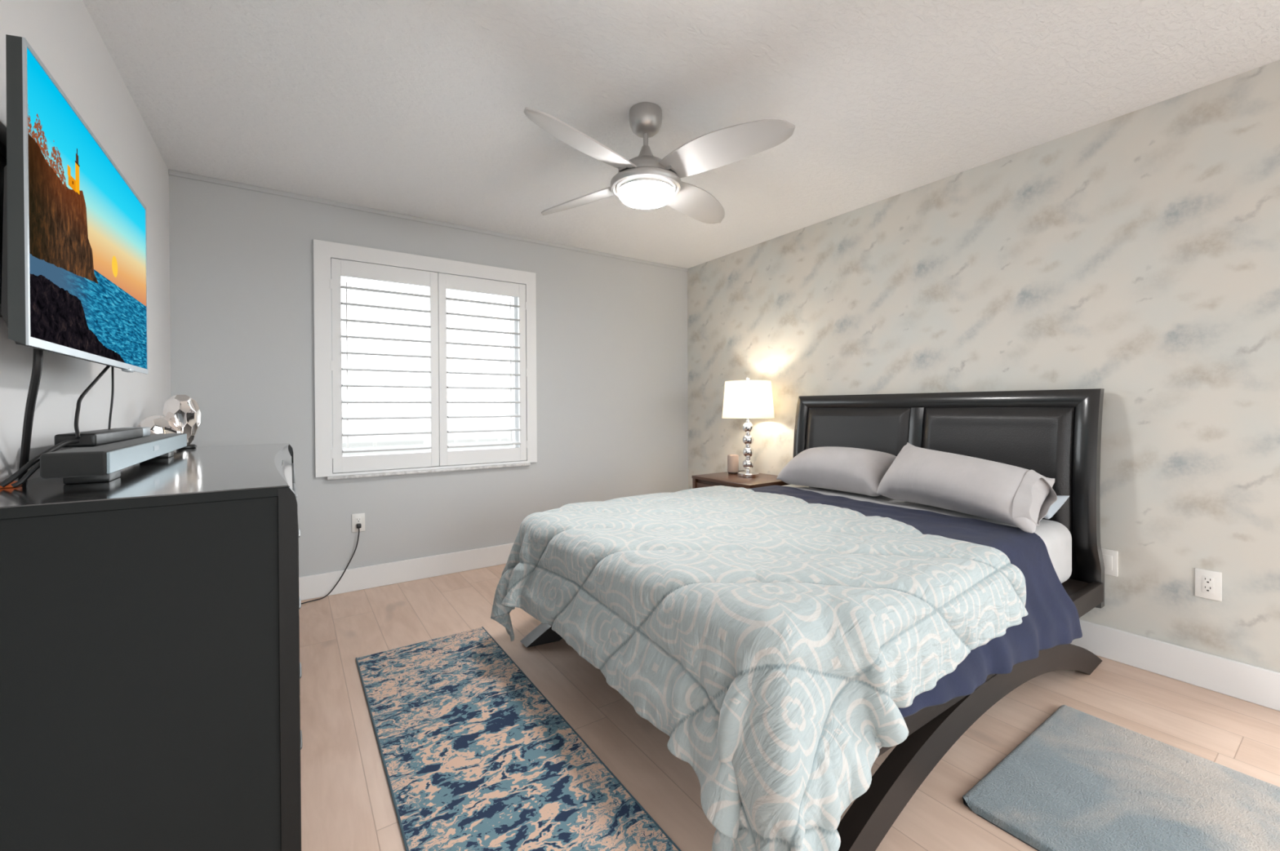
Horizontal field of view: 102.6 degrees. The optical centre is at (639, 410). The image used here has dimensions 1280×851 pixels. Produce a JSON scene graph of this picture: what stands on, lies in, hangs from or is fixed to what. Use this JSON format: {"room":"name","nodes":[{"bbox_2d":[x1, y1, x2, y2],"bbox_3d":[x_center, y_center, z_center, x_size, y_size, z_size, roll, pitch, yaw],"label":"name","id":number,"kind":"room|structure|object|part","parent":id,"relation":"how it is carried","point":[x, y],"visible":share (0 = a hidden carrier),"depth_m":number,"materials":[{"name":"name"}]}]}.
{"room":"bedroom","nodes":[
{"label":"bedroom","id":0,"kind":"room"},
{"bbox_2d":[0,0,171,483],"bbox_3d":[-0.676,-0.063,-0.036,0.100,2.440,6.902,-1,0,-34],"label":"wall","id":1,"kind":"structure","parent":0,"point":[64,35],"depth_m":1.65,"materials":[{"name":"white paint"}]},
{"bbox_2d":[0,121,6,317],"bbox_3d":[-1.449,-0.406,1.262,0.092,0.400,0.640,-1,0,-34],"label":"mount","id":2,"kind":"object","parent":1,"relation":"attached to","point":[2,128],"visible":0.02,"depth_m":1.11,"materials":[{"name":"black metal"}]},
{"bbox_3d":[-1.472,-0.241,1.247,0.035,0.044,0.640,-1,0,-34],"label":"rail","id":3,"kind":"part","parent":2,"relation":"part of","materials":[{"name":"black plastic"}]},
{"bbox_3d":[-1.473,-0.581,1.245,0.035,0.044,0.640,-1,0,-34],"label":"rail","id":4,"kind":"part","parent":2,"relation":"part of","materials":[{"name":"black metal"}]},
{"bbox_2d":[0,34,148,374],"bbox_3d":[-1.387,-0.390,1.297,0.054,0.557,0.942,-1,0,-34],"label":"television","id":5,"kind":"object","parent":2,"relation":"attached to","point":[74,264],"visible":1,"depth_m":1.08,"materials":[{"name":"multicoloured plastic"}]},
{"bbox_2d":[18,348,43,483],"bbox_3d":[-1.350,0.013,1.132,0.233,0.318,0.017,0,0,34],"label":"cable","id":6,"kind":"object","parent":5,"relation":"hanging from","point":[37,358],"visible":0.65,"depth_m":1.10,"materials":[{"name":"black plastic"}]},
{"bbox_2d":[74,365,110,439],"bbox_3d":[-1.432,-0.027,1.333,0.025,0.195,0.228,-1,0,-32],"label":"cable","id":7,"kind":"object","parent":5,"relation":"hanging from","point":[86,390],"visible":0.99,"depth_m":1.30,"materials":[{"name":"black rubber"}]},
{"bbox_2d":[107,366,114,429],"bbox_3d":[-1.593,0.016,1.543,0.018,0.297,0.006,0,0,-14],"label":"cable","id":8,"kind":"object","parent":5,"relation":"hanging from","point":[112,368],"visible":0.66,"depth_m":1.54,"materials":[{"name":"black rubber"}]},
{"bbox_2d":[168,175,688,577],"bbox_3d":[-1.078,-0.084,3.831,3.796,2.440,0.140,-1,0,-34],"label":"wall","id":9,"kind":"structure","parent":0,"point":[612,397],"depth_m":3.43,"materials":[{"name":"grey paint"}]},
{"bbox_2d":[351,513,364,533],"bbox_3d":[-1.788,0.716,3.258,0.074,0.116,0.009,-1,0,-34],"label":"wall outlet","id":10,"kind":"object","parent":9,"relation":"attached to","point":[359,518],"visible":1,"depth_m":3.25,"materials":[{"name":"white plastic"}]},
{"bbox_2d":[355,517,361,528],"bbox_3d":[-1.787,0.716,3.255,0.033,0.068,0.002,-1,0,-34],"label":"receptacle","id":11,"kind":"object","parent":10,"relation":"attached to","point":[358,520],"depth_m":3.25,"materials":[{"name":"white plastic"}]},
{"bbox_2d":[298,542,513,600],"bbox_3d":[-1.028,1.065,3.773,3.596,0.143,0.016,-1,0,-34],"label":"baseboard","id":12,"kind":"structure","parent":9,"relation":"attached to","point":[319,585],"depth_m":3.38,"materials":[{"name":"white paint"}]},
{"bbox_2d":[330,287,519,456],"bbox_3d":[-1.457,-0.310,3.620,1.270,1.300,0.040,-1,0,-34],"label":"window","id":13,"kind":"structure","parent":9,"relation":"in","point":[514,300],"depth_m":3.94,"materials":[{"name":"white paint"}]},
{"bbox_2d":[313,239,537,477],"bbox_3d":[-1.401,-0.319,3.538,1.431,1.443,0.119,-1,0,-34],"label":"plantation shutters","id":14,"kind":"object","parent":13,"relation":"attached to","point":[332,261],"visible":1,"depth_m":3.44,"materials":[{"name":"white paint"}]},
{"bbox_3d":[-1.875,-0.275,3.283,0.008,1.089,0.006,-1,0,-34],"label":"tilt rod","id":15,"kind":"part","parent":14,"relation":"part of","materials":[{"name":"white wood"}]},
{"bbox_3d":[-1.648,-0.276,3.350,0.628,1.325,0.028,-1,0,-34],"label":"shutter panel","id":16,"kind":"part","parent":14,"relation":"part of","materials":[{"name":"white paint"}]},
{"bbox_3d":[-1.127,-0.281,3.705,0.628,1.325,0.028,-1,0,-34],"label":"shutter panel","id":17,"kind":"part","parent":14,"relation":"part of","materials":[{"name":"white paint"}]},
{"bbox_3d":[-0.981,-0.283,3.893,0.008,1.089,0.006,-1,0,-34],"label":"tilt rod","id":18,"kind":"part","parent":14,"relation":"part of","materials":[{"name":"white wood"}]},
{"bbox_2d":[168,169,688,271],"bbox_3d":[-1.042,-1.290,3.761,3.596,0.028,0.012,-1,0,-34],"label":"trim","id":19,"kind":"structure","parent":9,"relation":"attached to","point":[171,172],"depth_m":3.36,"materials":[{"name":"grey paint"}]},
{"bbox_2d":[327,462,530,479],"bbox_3d":[-1.379,0.413,3.515,1.310,0.018,0.045,-1,0,-34],"label":"trim","id":20,"kind":"structure","parent":9,"relation":"attached to","point":[370,475],"depth_m":3.44,"materials":[{"name":"wood"}]},
{"bbox_2d":[82,0,1279,268],"bbox_3d":[0.844,-1.337,0.998,3.796,0.080,6.902,-1,0,-34],"label":"ceiling","id":21,"kind":"structure","parent":0,"point":[413,108],"depth_m":2.06,"materials":[{"name":"white paint"}]},
{"bbox_2d":[524,102,795,223],"bbox_3d":[0.025,-1.099,2.231,0.957,0.403,0.957,0,0,-7],"label":"ceiling fan","id":22,"kind":"object","parent":21,"relation":"hanging from","point":[646,180],"visible":1,"depth_m":2.10,"materials":[{"name":"silver metal"}]},
{"bbox_3d":[-0.264,-1.015,2.477,0.571,0.056,0.166,0,0,38],"label":"blade","id":23,"kind":"part","parent":22,"relation":"part of","materials":[{"name":"silver metal"}]},
{"bbox_3d":[-0.220,-1.012,1.941,0.166,0.056,0.571,0,0,38],"label":"blade","id":24,"kind":"part","parent":22,"relation":"part of","materials":[{"name":"silver metal"}]},
{"bbox_3d":[0.272,-1.018,2.521,0.166,0.056,0.571,0,0,38],"label":"blade","id":25,"kind":"part","parent":22,"relation":"part of","materials":[{"name":"silver metal"}]},
{"bbox_3d":[0.316,-1.015,1.985,0.571,0.056,0.166,0,0,38],"label":"blade","id":26,"kind":"part","parent":22,"relation":"part of","materials":[{"name":"silver metal"}]},
{"bbox_2d":[298,564,1279,850],"bbox_3d":[0.857,1.183,1.013,3.796,0.080,6.902,-1,0,-34],"label":"floor","id":27,"kind":"structure","parent":0,"point":[347,804],"depth_m":1.86,"materials":[{"name":"brown wood"}]},
{"bbox_2d":[0,443,302,850],"bbox_3d":[-1.451,0.659,1.691,0.545,0.985,1.685,-1,0,-34],"label":"dresser","id":28,"kind":"object","parent":27,"relation":"on","point":[151,672],"visible":1,"depth_m":1.02,"materials":[{"name":"black laminate"}]},
{"bbox_2d":[0,480,22,488],"bbox_3d":[-1.385,0.163,1.130,0.028,0.012,0.048,-1,0,-34],"label":"connector","id":29,"kind":"object","parent":28,"relation":"on","point":[9,486],"visible":0.38,"depth_m":1.11,"materials":[{"name":"orange plastic"}]},
{"bbox_2d":[0,439,79,488],"bbox_3d":[-1.359,0.118,1.173,0.035,0.096,0.156,0,0,-1],"label":"cable","id":30,"kind":"object","parent":28,"relation":"on","point":[23,469],"visible":0.93,"depth_m":1.13,"materials":[{"name":"black rubber"}]},
{"bbox_2d":[40,433,186,484],"bbox_3d":[-1.523,0.129,1.547,0.108,0.077,1.048,-1,0,-34],"label":"soundbar","id":31,"kind":"object","parent":28,"relation":"on","point":[103,463],"visible":0.99,"depth_m":1.18,"materials":[{"name":"grey plastic"}]},
{"bbox_2d":[11,461,39,488],"bbox_3d":[-1.333,0.136,1.128,0.016,0.064,0.066,0,0,27],"label":"cable","id":32,"kind":"object","parent":31,"relation":"attached to","point":[37,466],"visible":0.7,"depth_m":1.12,"materials":[{"name":"black rubber"}]},
{"bbox_2d":[54,426,150,448],"bbox_3d":[-1.551,0.074,1.503,0.072,0.032,0.610,-1,0,-34],"label":"box","id":33,"kind":"object","parent":31,"relation":"on","point":[103,437],"visible":0.93,"depth_m":1.35,"materials":[{"name":"black plastic"}]},
{"bbox_3d":[-1.379,0.074,1.252,0.056,0.020,0.002,-1,0,-34],"label":"port panel","id":34,"kind":"part","parent":33,"relation":"part of","materials":[{"name":"black plastic"}]},
{"bbox_2d":[106,433,186,474],"bbox_3d":[-1.482,0.117,1.575,0.006,0.049,1.040,-1,0,-34],"label":"grille","id":35,"kind":"object","parent":31,"relation":"attached to","point":[119,458],"depth_m":1.39,"materials":[{"name":"metal"}]},
{"bbox_2d":[137,395,201,448],"bbox_3d":[-2.001,0.049,2.183,0.125,0.234,0.220,0,0,13],"label":"ornament","id":36,"kind":"object","parent":28,"relation":"on","point":[182,414],"visible":0.62,"depth_m":2.19,"materials":[{"name":"silver metal"}]},
{"bbox_3d":[-1.474,0.361,2.160,0.034,0.205,0.796,-1,0,-34],"label":"drawer","id":37,"kind":"part","parent":28,"relation":"part of","materials":[{"name":"black paint"}]},
{"bbox_3d":[-1.023,0.362,1.498,0.034,0.205,0.796,-1,0,-34],"label":"drawer","id":38,"kind":"part","parent":28,"relation":"part of","materials":[{"name":"black paint"}]},
{"bbox_3d":[-1.022,0.568,1.499,0.034,0.195,0.796,-1,0,-34],"label":"drawer","id":39,"kind":"part","parent":28,"relation":"part of","materials":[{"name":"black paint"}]},
{"bbox_3d":[-1.006,0.567,1.510,0.012,0.007,0.107,-1,0,-34],"label":"handle","id":40,"kind":"part","parent":28,"relation":"part of","materials":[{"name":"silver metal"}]},
{"bbox_3d":[-1.020,0.767,1.500,0.034,0.195,0.796,-1,0,-34],"label":"drawer","id":41,"kind":"part","parent":28,"relation":"part of","materials":[{"name":"black paint"}]},
{"bbox_3d":[-1.019,0.973,1.501,0.034,0.205,0.796,-1,0,-34],"label":"drawer","id":42,"kind":"part","parent":28,"relation":"part of","materials":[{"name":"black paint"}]},
{"bbox_3d":[-1.004,0.767,1.511,0.012,0.007,0.107,-1,0,-34],"label":"handle","id":43,"kind":"part","parent":28,"relation":"part of","materials":[{"name":"silver metal"}]},
{"bbox_3d":[-1.003,0.972,1.512,0.012,0.007,0.107,-1,0,-34],"label":"handle","id":44,"kind":"part","parent":28,"relation":"part of","materials":[{"name":"silver metal"}]},
{"bbox_2d":[301,524,361,604],"bbox_3d":[-2.009,0.933,3.018,0.676,0.422,0.042,-1,0,-44],"label":"power cord","id":45,"kind":"object","parent":27,"relation":"on","point":[358,526],"visible":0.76,"depth_m":3.20,"materials":[{"name":"black plastic"}]},
{"bbox_2d":[355,626,681,850],"bbox_3d":[-0.548,1.141,1.763,0.585,0.010,1.834,-1,0,-34],"label":"runner rug","id":46,"kind":"object","parent":27,"relation":"on","point":[475,757],"visible":1,"depth_m":1.66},
{"bbox_2d":[691,471,790,488],"bbox_3d":[0.773,0.812,3.805,0.536,0.630,0.600,-1,0,-34],"label":"nightstand","id":47,"kind":"object","parent":27,"relation":"on","point":[726,479],"visible":0.16,"depth_m":3.72,"materials":[{"name":"brown wood"}]},
{"bbox_3d":[0.422,0.824,3.905,0.030,0.608,0.030,-1,0,-34],"label":"frame","id":48,"kind":"part","parent":47,"relation":"part of","materials":[{"name":"brown wood"}]},
{"bbox_3d":[0.582,0.638,3.674,0.020,0.180,0.520,-1,0,-34],"label":"drawer","id":49,"kind":"part","parent":47,"relation":"part of","materials":[{"name":"brown wood"}]},
{"bbox_2d":[727,454,746,474],"bbox_3d":[0.791,0.422,4.019,0.210,0.147,0.087,0,0,10],"label":"speaker","id":50,"kind":"object","parent":47,"relation":"on","point":[732,460],"visible":0.89,"depth_m":3.99},
{"bbox_2d":[722,377,774,478],"bbox_3d":[0.808,0.123,3.833,0.384,0.746,0.384,-1,0,-34],"label":"table lamp","id":51,"kind":"object","parent":47,"relation":"on","point":[747,399],"visible":1,"depth_m":3.69,"materials":[{"name":"white fabric"}]},
{"bbox_3d":[0.807,-0.078,3.832,0.384,0.275,0.384,-1,0,-34],"label":"lamp shade","id":52,"kind":"part","parent":51,"relation":"part of","materials":[{"name":"white fabric"}]},
{"bbox_2d":[520,388,1104,850],"bbox_3d":[0.732,0.523,2.390,2.175,1.225,1.676,-1,0,-34],"label":"bed","id":53,"kind":"object","parent":27,"relation":"on","point":[1056,434],"visible":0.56,"depth_m":2.35,"materials":[{"name":"black wood"}]},
{"bbox_3d":[0.287,0.994,3.052,2.060,0.280,0.082,-1,0,-34],"label":"bow leg","id":54,"kind":"part","parent":53,"relation":"part of","materials":[{"name":"black wood"}]},
{"bbox_2d":[490,485,1027,850],"bbox_3d":[0.324,0.804,2.065,1.551,0.687,1.884,-1,0,-34],"label":"comforter","id":55,"kind":"object","parent":53,"relation":"on","point":[777,642],"visible":1,"depth_m":1.40,"materials":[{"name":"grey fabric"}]},
{"bbox_3d":[1.345,0.307,3.246,0.067,0.640,0.710,-1,0,-34],"label":"leather panel","id":56,"kind":"part","parent":53,"relation":"part of","materials":[{"name":"black leather"}]},
{"bbox_2d":[782,484,1071,583],"bbox_3d":[0.697,0.644,2.357,1.990,0.280,1.525,-1,0,-34],"label":"mattress","id":57,"kind":"object","parent":53,"relation":"on","point":[1057,539],"visible":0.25,"depth_m":2.25,"materials":[{"name":"white fabric"}]},
{"bbox_2d":[776,446,896,496],"bbox_3d":[1.195,0.348,3.103,0.315,0.256,0.682,-1,0,-34],"label":"pillow","id":58,"kind":"object","parent":57,"relation":"on","point":[846,469],"visible":0.93,"depth_m":2.96,"materials":[{"name":"grey fabric"}]},
{"bbox_2d":[751,485,1082,718],"bbox_3d":[0.702,0.689,2.337,1.485,0.404,1.712,-1,0,-34],"label":"blanket","id":59,"kind":"object","parent":57,"relation":"on","point":[1051,620],"visible":0.23,"depth_m":1.93,"materials":[{"name":"blue fabric"}]},
{"bbox_2d":[876,442,1057,533],"bbox_3d":[1.516,0.332,2.425,0.378,0.302,0.789,0,0,-26],"label":"pillow","id":60,"kind":"object","parent":57,"relation":"on","point":[1019,497],"visible":1,"depth_m":2.27,"materials":[{"name":"grey fabric"}]},
{"bbox_2d":[1043,495,1069,519],"bbox_3d":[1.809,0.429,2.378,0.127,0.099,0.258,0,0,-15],"label":"pillow","id":61,"kind":"object","parent":57,"relation":"on","point":[1060,500],"visible":0.18,"depth_m":2.27,"materials":[{"name":"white fabric"}]},
{"bbox_3d":[1.583,0.394,2.956,0.128,0.982,1.640,-1,0,-34],"label":"headboard","id":62,"kind":"part","parent":53,"relation":"part of","materials":[{"name":"black wood"}]},
{"bbox_3d":[1.195,0.997,1.722,2.060,0.280,0.050,-1,0,-34],"label":"bow leg","id":63,"kind":"part","parent":53,"relation":"part of","materials":[{"name":"brown wood"}]},
{"bbox_3d":[1.180,0.822,1.701,2.135,0.086,0.032,-1,0,-34],"label":"rail","id":64,"kind":"part","parent":53,"relation":"part of","materials":[{"name":"brown wood"}]},
{"bbox_3d":[1.778,0.309,2.611,0.067,0.640,0.668,-1,0,-34],"label":"leather panel","id":65,"kind":"part","parent":53,"relation":"part of","materials":[{"name":"black leather"}]},
{"bbox_2d":[962,705,1279,850],"bbox_3d":[1.638,1.129,1.175,0.837,0.018,1.328,-1,0,-34],"label":"rug","id":66,"kind":"object","parent":27,"relation":"on","point":[1081,781],"visible":1,"depth_m":1.49,"materials":[{"name":"grey carpet"}]},
{"bbox_2d":[687,60,1279,672],"bbox_3d":[2.377,-0.091,2.047,0.100,2.440,6.902,-1,0,-34],"label":"wall","id":67,"kind":"structure","parent":0,"point":[1134,256],"depth_m":2.31,"materials":[{"name":"paint"}]},
{"bbox_2d":[1101,548,1117,577],"bbox_3d":[2.124,0.691,2.330,0.011,0.115,0.070,-1,0,-34],"label":"wall plate","id":68,"kind":"object","parent":67,"relation":"attached to","point":[1109,557],"visible":0.67,"depth_m":2.32,"materials":[{"name":"white plastic"}]},
{"bbox_2d":[1102,554,1112,570],"bbox_3d":[2.121,0.691,2.328,0.004,0.065,0.034,-1,0,-34],"label":"rocker switch","id":69,"kind":"object","parent":68,"relation":"attached to","point":[1108,558],"depth_m":2.32,"materials":[{"name":"white plastic"}]},
{"bbox_2d":[1070,619,1279,711],"bbox_3d":[2.340,1.058,2.015,0.016,0.143,6.686,-1,0,-34],"label":"baseboard","id":70,"kind":"structure","parent":67,"relation":"attached to","point":[1250,683],"depth_m":2.12,"materials":[{"name":"white paint"}]},
{"bbox_2d":[1195,568,1222,601],"bbox_3d":[2.299,0.706,2.075,0.009,0.116,0.074,-1,0,-34],"label":"wall outlet","id":71,"kind":"object","parent":67,"relation":"attached to","point":[1208,584],"visible":1,"depth_m":2.07,"materials":[{"name":"white plastic"}]},
{"bbox_2d":[1201,575,1213,594],"bbox_3d":[2.297,0.706,2.074,0.002,0.068,0.033,-1,0,-34],"label":"receptacle","id":72,"kind":"object","parent":71,"relation":"attached to","point":[1207,581],"depth_m":2.07,"materials":[{"name":"white plastic"}]}
]}

